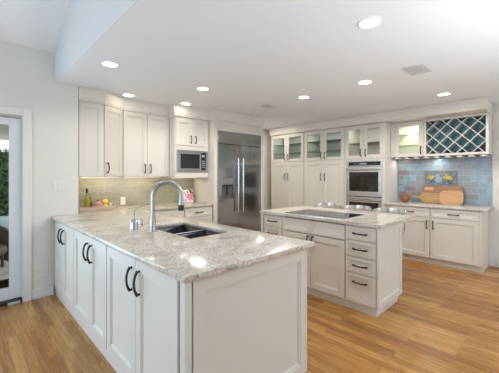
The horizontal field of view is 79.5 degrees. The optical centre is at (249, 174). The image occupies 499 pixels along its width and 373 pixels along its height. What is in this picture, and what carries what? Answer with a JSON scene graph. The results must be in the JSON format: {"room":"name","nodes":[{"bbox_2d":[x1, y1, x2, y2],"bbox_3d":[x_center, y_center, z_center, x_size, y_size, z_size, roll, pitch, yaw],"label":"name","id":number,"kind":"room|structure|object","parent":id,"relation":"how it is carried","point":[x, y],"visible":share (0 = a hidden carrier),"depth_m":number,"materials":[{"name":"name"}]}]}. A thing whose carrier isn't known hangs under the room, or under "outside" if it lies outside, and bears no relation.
{"room":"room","nodes":[
{"label":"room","id":0,"kind":"room"},
{"bbox_2d":[0,116,19,139],"bbox_3d":[-6.143,-0.970,4.185,4.925,0.100,5.855,0,0,-44],"label":"ceiling","id":1,"kind":"structure","parent":0,"point":[4,129],"depth_m":6.34,"materials":[{"name":"white paint"}]},
{"bbox_2d":[0,0,69,52],"bbox_3d":[-1.205,-2.420,-0.477,4.000,1.940,7.380,0,0,-44],"label":"vault","id":2,"kind":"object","parent":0,"point":[37,24],"visible":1,"depth_m":3.16,"materials":[{"name":"white paint"}]},
{"bbox_2d":[0,40,77,301],"bbox_3d":[-3.897,-0.090,2.511,4.250,3.020,0.660,0,0,-44],"label":"wall","id":3,"kind":"structure","parent":0,"point":[27,74],"depth_m":3.50,"materials":[{"name":"paint"}]},
{"bbox_2d":[0,117,21,306],"bbox_3d":[-3.391,0.395,2.626,2.240,2.050,0.175,0,0,-44],"label":"door","id":4,"kind":"structure","parent":3,"relation":"in","point":[11,295],"depth_m":3.35,"materials":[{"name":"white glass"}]},
{"bbox_2d":[0,105,31,301],"bbox_3d":[-3.359,0.338,2.592,2.410,2.165,0.068,0,0,-44],"label":"trim","id":5,"kind":"structure","parent":3,"relation":"attached to","point":[26,113],"depth_m":3.37,"materials":[{"name":"paint"}]},
{"bbox_2d":[36,265,47,276],"bbox_3d":[-2.405,1.115,3.478,0.120,0.116,0.010,0,0,-44],"label":"wall outlet","id":6,"kind":"object","parent":3,"relation":"attached to","point":[42,270],"visible":1,"depth_m":3.47,"materials":[{"name":"white plastic"}]},
{"bbox_2d":[32,285,53,299],"bbox_3d":[-2.395,1.360,3.484,0.211,0.120,0.016,0,0,-44],"label":"baseboard","id":7,"kind":"structure","parent":3,"relation":"attached to","point":[41,292],"depth_m":3.47,"materials":[{"name":"paint"}]},
{"bbox_2d":[52,181,66,190],"bbox_3d":[-2.280,0.130,3.598,0.150,0.116,0.010,0,0,-44],"label":"light switch","id":8,"kind":"object","parent":3,"relation":"attached to","point":[56,185],"visible":1,"depth_m":3.59,"materials":[{"name":"white plastic"}]},
{"bbox_2d":[78,86,266,127],"bbox_3d":[-1.064,-1.019,5.014,3.295,0.168,0.610,0,0,-44],"label":"trim","id":9,"kind":"structure","parent":3,"relation":"attached to","point":[85,94],"depth_m":4.70,"materials":[{"name":"paint"}]},
{"bbox_2d":[55,0,137,81],"bbox_3d":[0.240,-2.197,0.909,0.004,2.185,7.380,0,0,-44],"label":"wall header","id":10,"kind":"structure","parent":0,"point":[85,21],"depth_m":2.75,"materials":[{"name":"paint"}]},
{"bbox_2d":[194,120,262,231],"bbox_3d":[-0.384,0.243,5.735,1.205,2.353,0.610,0,0,-44],"label":"surround","id":11,"kind":"object","parent":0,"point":[205,188],"visible":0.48,"depth_m":5.23,"materials":[{"name":"paint"}]},
{"bbox_2d":[0,258,498,372],"bbox_3d":[0.373,1.470,1.778,9.400,0.100,8.450,0,0,-44],"label":"floor","id":12,"kind":"structure","parent":0,"point":[444,319],"depth_m":2.69,"materials":[{"name":"brown wood"}]},
{"bbox_2d":[55,221,74,318],"bbox_3d":[-1.650,0.970,3.570,1.066,0.900,0.812,0,0,-44],"label":"base cabinet","id":13,"kind":"object","parent":12,"relation":"on","point":[64,235],"visible":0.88,"depth_m":3.19,"materials":[{"name":"paint"}]},
{"bbox_2d":[74,230,107,360],"bbox_3d":[-1.050,0.970,2.944,1.066,0.900,0.922,0,0,-44],"label":"base cabinet","id":14,"kind":"object","parent":12,"relation":"on","point":[90,255],"visible":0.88,"depth_m":2.53,"materials":[{"name":"paint"}]},
{"bbox_2d":[51,201,313,282],"bbox_3d":[-0.672,0.502,3.481,2.325,0.032,3.466,0,0,-44],"label":"countertop","id":15,"kind":"structure","parent":14,"relation":"on","point":[183,259],"depth_m":2.19,"materials":[{"name":"grey stone"}]},
{"bbox_2d":[78,204,115,211],"bbox_3d":[-2.127,0.448,4.154,0.460,0.074,0.220,0,0,-44],"label":"tray","id":16,"kind":"object","parent":15,"relation":"on","point":[113,206],"visible":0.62,"depth_m":4.07,"materials":[{"name":"brown wood"}]},
{"bbox_2d":[84,189,89,206],"bbox_3d":[-2.203,0.330,4.067,0.076,0.292,0.076,0,0,-44],"label":"oil bottle","id":17,"kind":"object","parent":16,"relation":"in","point":[86,198],"visible":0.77,"depth_m":4.04,"materials":[{"name":"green glass"}]},
{"bbox_2d":[93,199,102,206],"bbox_3d":[-2.100,0.407,4.152,0.124,0.136,0.123,0,0,-44],"label":"pomegranate","id":18,"kind":"object","parent":16,"relation":"in","point":[97,203],"visible":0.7,"depth_m":4.12,"materials":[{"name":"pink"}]},
{"bbox_2d":[130,202,148,229],"bbox_3d":[-0.995,0.369,2.731,0.188,0.233,0.074,0,0,-44],"label":"soap dispenser","id":19,"kind":"object","parent":15,"relation":"on","point":[133,223],"visible":1,"depth_m":2.67,"materials":[{"name":"silver metal"}]},
{"bbox_2d":[138,219,143,225],"bbox_3d":[-1.036,0.453,2.858,0.052,0.066,0.052,0,0,-44],"label":"air gap","id":20,"kind":"object","parent":15,"relation":"on","point":[140,222],"visible":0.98,"depth_m":2.84,"materials":[{"name":"silver metal"}]},
{"bbox_2d":[149,180,183,231],"bbox_3d":[-0.731,0.266,2.650,0.297,0.440,0.123,0,0,-16],"label":"faucet","id":21,"kind":"object","parent":15,"relation":"on","point":[152,222],"visible":1,"depth_m":2.59,"materials":[{"name":"silver metal"}]},
{"bbox_2d":[156,225,219,238],"bbox_3d":[-0.565,0.621,2.707,0.432,0.206,0.770,0,0,-44],"label":"double sink","id":22,"kind":"object","parent":15,"relation":"in","point":[186,231],"visible":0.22,"depth_m":2.92,"materials":[{"name":"grey metal"}]},
{"bbox_2d":[182,190,193,202],"bbox_3d":[-1.094,0.373,5.334,0.214,0.228,0.056,0,0,-44],"label":"flower canvas","id":23,"kind":"object","parent":15,"relation":"on","point":[187,194],"visible":0.95,"depth_m":5.33,"materials":[{"name":"white"}]},
{"bbox_2d":[107,246,179,372],"bbox_3d":[-0.369,0.970,2.234,1.066,0.900,1.043,0,0,-44],"label":"base cabinet","id":24,"kind":"object","parent":12,"relation":"on","point":[143,302],"visible":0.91,"depth_m":1.84,"materials":[{"name":"paint"}]},
{"bbox_2d":[155,209,183,216],"bbox_3d":[-1.452,0.970,4.688,0.664,0.900,0.623,0,0,-44],"label":"base cabinet","id":25,"kind":"object","parent":12,"relation":"on","point":[175,212],"visible":0.06,"depth_m":4.59,"materials":[{"name":"paint"}]},
{"bbox_2d":[184,206,211,221],"bbox_3d":[-1.012,0.970,5.109,0.552,0.900,0.623,0,0,-44],"label":"base cabinet","id":26,"kind":"object","parent":12,"relation":"on","point":[204,213],"visible":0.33,"depth_m":4.93,"materials":[{"name":"paint"}]},
{"bbox_2d":[217,131,260,231],"bbox_3d":[-0.335,0.330,5.698,1.052,2.180,0.670,0,0,-44],"label":"refrigerator","id":27,"kind":"object","parent":12,"relation":"on","point":[238,155],"visible":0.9,"depth_m":5.45,"materials":[{"name":"grey metal"}]},
{"bbox_2d":[180,248,306,372],"bbox_3d":[0.031,0.970,1.839,1.010,0.899,0.062,0,0,-44],"label":"end panel","id":28,"kind":"object","parent":12,"relation":"on","point":[252,318],"visible":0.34,"depth_m":1.78,"materials":[{"name":"paint"}]},
{"bbox_2d":[262,213,282,235],"bbox_3d":[0.501,0.925,4.159,0.668,0.810,0.354,0,0,-44],"label":"base cabinet","id":29,"kind":"object","parent":12,"relation":"on","point":[272,223],"depth_m":3.95,"materials":[{"name":"paint"}]},
{"bbox_2d":[271,132,303,208],"bbox_3d":[1.050,0.243,7.070,0.649,2.354,0.969,0,0,-44],"label":"pantry cabinet","id":30,"kind":"object","parent":12,"relation":"on","point":[287,150],"visible":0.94,"depth_m":6.92,"materials":[{"name":"paint"}]},
{"bbox_2d":[274,153,300,154],"bbox_3d":[1.075,-0.500,7.093,0.538,0.008,0.929,0,0,-44],"label":"shelf","id":31,"kind":"object","parent":30,"relation":"attached to","point":[274,153],"depth_m":7.26,"materials":[{"name":"clear glass"}]},
{"bbox_2d":[275,143,300,146],"bbox_3d":[1.075,-0.710,7.093,0.538,0.008,0.929,0,0,-44],"label":"shelf","id":32,"kind":"object","parent":30,"relation":"attached to","point":[285,144],"depth_m":7.18,"materials":[{"name":"clear glass"}]},
{"bbox_2d":[282,216,345,298],"bbox_3d":[0.926,0.925,3.717,0.668,0.810,0.871,0,0,-44],"label":"base cabinet","id":33,"kind":"object","parent":12,"relation":"on","point":[326,260],"visible":0.59,"depth_m":3.40,"materials":[{"name":"paint"}]},
{"bbox_2d":[260,206,414,227],"bbox_3d":[1.056,0.502,3.832,0.972,0.032,1.646,0,0,-44],"label":"countertop","id":34,"kind":"structure","parent":33,"relation":"on","point":[370,219],"depth_m":3.51,"materials":[{"name":"stone"}]},
{"bbox_2d":[284,209,364,219],"bbox_3d":[0.923,0.482,3.740,0.542,0.006,0.812,0,0,-44],"label":"cooktop","id":35,"kind":"object","parent":34,"relation":"in","point":[309,212],"visible":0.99,"depth_m":3.65,"materials":[{"name":"black glass"}]},
{"bbox_2d":[304,127,344,206],"bbox_3d":[1.718,0.243,6.373,0.649,2.354,0.959,0,0,-44],"label":"pantry cabinet","id":36,"kind":"object","parent":12,"relation":"on","point":[324,150],"visible":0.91,"depth_m":6.22,"materials":[{"name":"paint"}]},
{"bbox_2d":[308,139,340,143],"bbox_3d":[1.743,-0.710,6.396,0.538,0.008,0.919,0,0,-44],"label":"shelf","id":37,"kind":"object","parent":36,"relation":"attached to","point":[336,141],"depth_m":6.52,"materials":[{"name":"clear glass"}]},
{"bbox_2d":[309,150,340,152],"bbox_3d":[1.743,-0.500,6.396,0.538,0.008,0.919,0,0,-44],"label":"shelf","id":38,"kind":"object","parent":36,"relation":"attached to","point":[310,151],"depth_m":6.38,"materials":[{"name":"clear glass"}]},
{"bbox_2d":[314,203,340,208],"bbox_3d":[1.250,0.942,4.798,0.411,0.957,0.411,0,0,6],"label":"bar stool","id":39,"kind":"object","parent":12,"relation":"on","point":[324,205],"visible":0.06,"depth_m":4.96,"materials":[{"name":"silver metal"}]},
{"bbox_2d":[307,287,397,316],"bbox_3d":[0.946,1.375,3.734,0.555,0.089,1.510,0,0,-44],"label":"plinth","id":40,"kind":"object","parent":12,"relation":"on","point":[347,303],"visible":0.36,"depth_m":3.24,"materials":[{"name":"paint"}]},
{"bbox_2d":[341,205,370,211],"bbox_3d":[1.575,0.942,4.430,0.411,0.957,0.411,0,0,6],"label":"bar stool","id":41,"kind":"object","parent":12,"relation":"on","point":[347,207],"visible":0.02,"depth_m":4.58,"materials":[{"name":"silver metal"}]},
{"bbox_2d":[345,122,396,207],"bbox_3d":[2.313,0.243,5.753,0.649,2.354,0.758,0,0,-44],"label":"oven tower","id":42,"kind":"object","parent":12,"relation":"on","point":[366,142],"visible":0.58,"depth_m":5.57,"materials":[{"name":"paint"}]},
{"bbox_2d":[346,160,381,211],"bbox_3d":[2.270,0.395,5.711,0.598,1.320,0.676,0,0,-44],"label":"double oven","id":43,"kind":"object","parent":42,"relation":"in","point":[363,178],"visible":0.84,"depth_m":5.53,"materials":[{"name":"grey metal"}]},
{"bbox_2d":[349,142,379,145],"bbox_3d":[2.337,-0.600,5.776,0.538,0.008,0.718,0,0,-44],"label":"shelf","id":44,"kind":"object","parent":42,"relation":"attached to","point":[368,143],"depth_m":5.86,"materials":[{"name":"clear glass"}]},
{"bbox_2d":[346,223,401,310],"bbox_3d":[1.353,0.925,3.272,0.668,0.810,0.359,0,0,-44],"label":"base cabinet","id":45,"kind":"object","parent":12,"relation":"on","point":[361,241],"depth_m":3.09,"materials":[{"name":"paint"}]},
{"bbox_2d":[372,208,406,234],"bbox_3d":[1.892,0.942,4.056,0.411,0.957,0.411,0,0,6],"label":"bar stool","id":46,"kind":"object","parent":12,"relation":"on","point":[380,210],"visible":0.08,"depth_m":4.18,"materials":[{"name":"silver metal"}]},
{"bbox_2d":[385,205,430,262],"bbox_3d":[2.825,0.970,5.219,0.649,0.900,0.708,0,0,-44],"label":"base cabinet","id":47,"kind":"object","parent":12,"relation":"on","point":[416,237],"visible":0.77,"depth_m":4.92,"materials":[{"name":"paint"}]},
{"bbox_2d":[430,208,488,272],"bbox_3d":[3.298,0.970,4.726,0.649,0.900,0.655,0,0,-44],"label":"base cabinet","id":48,"kind":"object","parent":12,"relation":"on","point":[459,239],"visible":1,"depth_m":4.52,"materials":[{"name":"paint"}]},
{"bbox_2d":[384,201,493,211],"bbox_3d":[3.079,0.502,4.964,0.626,0.032,1.433,0,0,-44],"label":"countertop","id":49,"kind":"structure","parent":48,"relation":"on","point":[399,203],"depth_m":4.78,"materials":[{"name":"stone"}]},
{"bbox_2d":[399,191,410,201],"bbox_3d":[2.779,0.388,5.367,0.152,0.194,0.152,0,0,5],"label":"clay jar","id":50,"kind":"object","parent":49,"relation":"on","point":[404,197],"visible":0.96,"depth_m":5.32,"materials":[{"name":"orange ceramic"}]},
{"bbox_2d":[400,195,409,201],"bbox_3d":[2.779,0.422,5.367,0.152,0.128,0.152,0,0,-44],"label":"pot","id":51,"kind":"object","parent":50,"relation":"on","point":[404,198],"depth_m":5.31,"materials":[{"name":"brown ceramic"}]},
{"bbox_2d":[411,192,439,202],"bbox_3d":[3.122,0.395,5.245,0.047,0.186,0.530,0,0,-44],"label":"paddle board","id":52,"kind":"object","parent":49,"relation":"on","point":[427,197],"visible":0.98,"depth_m":5.22,"materials":[{"name":"brown wood"}]},
{"bbox_2d":[422,186,463,204],"bbox_3d":[3.292,0.338,5.132,0.067,0.299,0.600,0,0,-44],"label":"cutting board","id":53,"kind":"object","parent":49,"relation":"on","point":[432,189],"visible":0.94,"depth_m":5.15,"materials":[{"name":"brown wood"}]},
{"bbox_2d":[439,191,463,204],"bbox_3d":[3.341,0.375,4.967,0.055,0.225,0.335,0,0,-44],"label":"board","id":54,"kind":"object","parent":49,"relation":"on","point":[446,197],"visible":0.99,"depth_m":4.95,"materials":[{"name":"brown wood"}]},
{"bbox_2d":[263,130,270,209],"bbox_3d":[0.331,0.158,7.168,1.800,2.525,0.450,0,0,-44],"label":"wall","id":55,"kind":"structure","parent":0,"point":[266,137],"depth_m":7.45,"materials":[{"name":"paint"}]},
{"bbox_2d":[263,146,266,209],"bbox_3d":[0.106,0.360,7.085,0.900,2.120,0.021,0,0,-44],"label":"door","id":56,"kind":"structure","parent":55,"relation":"in","point":[264,147],"depth_m":7.34,"materials":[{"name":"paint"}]},
{"bbox_2d":[269,97,492,135],"bbox_3d":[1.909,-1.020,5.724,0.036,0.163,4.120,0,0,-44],"label":"trim","id":57,"kind":"structure","parent":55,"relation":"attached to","point":[476,103],"depth_m":5.16,"materials":[{"name":"paint"}]},
{"bbox_2d":[56,0,498,129],"bbox_3d":[1.818,-1.165,3.164,5.396,0.120,8.450,0,0,-44],"label":"ceiling","id":58,"kind":"structure","parent":0,"point":[250,54],"depth_m":2.80,"materials":[{"name":"paint"}]},
{"bbox_2d":[99,60,119,67],"bbox_3d":[-1.389,-1.101,2.987,0.188,0.008,0.188,0,0,-44],"label":"recessed light","id":59,"kind":"object","parent":58,"relation":"in","point":[111,64],"visible":1,"depth_m":2.98,"materials":[{"name":"paint"}]},
{"bbox_2d":[121,93,135,96],"bbox_3d":[-1.666,-1.101,4.138,0.188,0.008,0.188,0,0,-44],"label":"recessed light","id":60,"kind":"object","parent":58,"relation":"in","point":[123,94],"visible":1,"depth_m":4.11,"materials":[{"name":"white"}]},
{"bbox_2d":[180,102,191,104],"bbox_3d":[-0.985,-1.101,4.639,0.188,0.008,0.188,0,0,-44],"label":"recessed light","id":61,"kind":"object","parent":58,"relation":"in","point":[181,103],"visible":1,"depth_m":4.62,"materials":[{"name":"white"}]},
{"bbox_2d":[196,86,209,90],"bbox_3d":[-0.594,-1.101,3.832,0.188,0.008,0.188,0,0,-44],"label":"recessed light","id":62,"kind":"object","parent":58,"relation":"in","point":[201,88],"visible":1,"depth_m":3.82,"materials":[{"name":"white"}]},
{"bbox_2d":[260,104,275,107],"bbox_3d":[0.296,-1.097,4.805,0.240,0.014,0.140,0,0,-44],"label":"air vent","id":63,"kind":"object","parent":58,"relation":"attached to","point":[265,105],"visible":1,"depth_m":4.77,"materials":[{"name":"white metal"}]},
{"bbox_2d":[297,95,310,98],"bbox_3d":[0.773,-1.101,4.251,0.188,0.008,0.188,0,0,-44],"label":"recessed light","id":64,"kind":"object","parent":58,"relation":"in","point":[302,96],"visible":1,"depth_m":4.25,"materials":[{"name":"white"}]},
{"bbox_2d":[357,80,372,84],"bbox_3d":[1.373,-1.101,3.565,0.188,0.008,0.188,0,0,-44],"label":"recessed light","id":65,"kind":"object","parent":58,"relation":"in","point":[362,82],"visible":1,"depth_m":3.57,"materials":[{"name":"white"}]},
{"bbox_2d":[356,16,383,28],"bbox_3d":[0.873,-1.101,2.174,0.188,0.008,0.188,0,0,-44],"label":"recessed light","id":66,"kind":"object","parent":58,"relation":"in","point":[370,22],"visible":1,"depth_m":2.17,"materials":[{"name":"white"}]},
{"bbox_2d":[402,63,431,75],"bbox_3d":[1.756,-1.098,3.139,0.300,0.014,0.200,0,0,-44],"label":"ceiling vent","id":67,"kind":"object","parent":58,"relation":"in","point":[420,68],"visible":1,"depth_m":3.11,"materials":[{"name":"white metal"}]},
{"bbox_2d":[436,92,451,95],"bbox_3d":[2.654,-1.101,4.093,0.188,0.008,0.188,0,0,-44],"label":"recessed light","id":68,"kind":"object","parent":58,"relation":"in","point":[444,93],"visible":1,"depth_m":4.09,"materials":[{"name":"white"}]},
{"bbox_2d":[397,103,498,266],"bbox_3d":[3.719,0.158,4.848,0.120,2.525,8.250,0,0,-44],"label":"wall","id":69,"kind":"structure","parent":0,"point":[493,213],"depth_m":4.67,"materials":[{"name":"paint"}]},
{"bbox_2d":[391,120,424,157],"bbox_3d":[2.863,-0.626,5.376,0.361,0.618,0.533,0,0,-44],"label":"upper cabinet","id":70,"kind":"object","parent":69,"relation":"attached to","point":[406,137],"visible":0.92,"depth_m":5.43,"materials":[{"name":"paint"}]},
{"bbox_2d":[395,154,488,159],"bbox_3d":[3.196,-0.302,5.060,0.278,0.027,1.330,0,0,-44],"label":"stemware rack","id":71,"kind":"object","parent":70,"relation":"attached to","point":[471,155],"visible":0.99,"depth_m":4.97,"materials":[{"name":"paint"}]},
{"bbox_2d":[425,171,456,185],"bbox_3d":[3.296,0.058,5.181,0.013,0.255,0.485,0,0,-44],"label":"tile mural","id":72,"kind":"object","parent":69,"relation":"attached to","point":[433,178],"visible":1,"depth_m":5.17,"materials":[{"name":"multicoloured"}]},
{"bbox_2d":[398,155,491,205],"bbox_3d":[3.303,0.078,5.190,0.008,0.816,1.410,0,0,-44],"label":"backsplash","id":73,"kind":"structure","parent":69,"relation":"attached to","point":[474,174],"depth_m":4.99,"materials":[{"name":"blue tile"}]},
{"bbox_2d":[423,112,491,156],"bbox_3d":[3.367,-0.626,4.882,0.318,0.618,0.873,0,0,-44],"label":"wine rack","id":74,"kind":"object","parent":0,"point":[465,135],"visible":1,"depth_m":4.87,"materials":[{"name":"paint"}]},
{"bbox_3d":[-1.378,0.157,5.301,3.250,2.525,0.120,0,0,-44],"label":"wall","id":75,"kind":"structure","parent":0,"visible":0},
{"bbox_2d":[78,101,121,176],"bbox_3d":[-2.093,-0.455,4.158,0.615,0.960,0.521,0,0,-44],"label":"upper cabinet","id":76,"kind":"object","parent":75,"relation":"attached to","point":[99,125],"visible":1,"depth_m":3.93,"materials":[{"name":"paint"}]},
{"bbox_2d":[120,197,124,204],"bbox_3d":[-1.959,0.400,4.643,0.074,0.116,0.010,0,0,-44],"label":"backsplash outlet","id":77,"kind":"object","parent":75,"relation":"attached to","point":[122,199],"visible":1,"depth_m":4.63,"materials":[{"name":"white plastic"}]},
{"bbox_2d":[78,177,192,206],"bbox_3d":[-1.771,0.243,4.835,2.033,0.486,0.008,0,0,-44],"label":"backsplash","id":78,"kind":"structure","parent":75,"relation":"attached to","point":[135,190],"depth_m":4.73,"materials":[{"name":"tile"}]},
{"bbox_2d":[122,111,168,176],"bbox_3d":[-1.656,-0.455,4.693,0.742,0.960,0.353,0,0,-44],"label":"upper cabinet","id":79,"kind":"object","parent":75,"relation":"attached to","point":[145,137],"visible":1,"depth_m":4.56,"materials":[{"name":"paint"}]},
{"bbox_2d":[169,116,208,177],"bbox_3d":[-1.087,-0.447,5.114,0.655,0.974,0.533,0,0,-44],"label":"upper cabinet","id":80,"kind":"object","parent":75,"relation":"attached to","point":[191,134],"visible":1,"depth_m":4.88,"materials":[{"name":"paint"}]},
{"bbox_2d":[177,150,207,171],"bbox_3d":[-1.076,-0.226,5.101,0.584,0.352,0.420,0,0,-44],"label":"microwave","id":81,"kind":"object","parent":80,"relation":"in","point":[187,160],"visible":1,"depth_m":4.94,"materials":[{"name":"grey metal"}]},
{"label":"outside","id":82,"kind":"structure","parent":0,"visible":0},
{"bbox_2d":[0,260,8,288],"bbox_3d":[-5.655,1.470,5.897,8.000,0.100,7.660,0,0,-44],"label":"patio","id":83,"kind":"structure","parent":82,"point":[4,271],"depth_m":4.37,"materials":[{"name":"stone"}]},
{"bbox_2d":[0,148,8,215],"bbox_3d":[-5.456,0.413,6.704,2.136,2.104,1.629,0,0,-44],"label":"hedge","id":84,"kind":"object","parent":83,"relation":"on","point":[4,156],"visible":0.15,"depth_m":6.63,"materials":[{"name":"green plant"}]},
{"bbox_2d":[0,225,8,266],"bbox_3d":[-4.084,1.085,4.588,0.660,0.670,0.738,0,0,29],"label":"patio chair","id":85,"kind":"object","parent":83,"relation":"on","point":[4,232],"visible":0.89,"depth_m":4.81,"materials":[{"name":"brown wicker"}]},
{"bbox_2d":[0,216,8,228],"bbox_3d":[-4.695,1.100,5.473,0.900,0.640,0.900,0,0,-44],"label":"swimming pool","id":86,"kind":"object","parent":83,"relation":"on","point":[4,220],"visible":0.08,"depth_m":5.32,"materials":[{"name":"blue liquid"}]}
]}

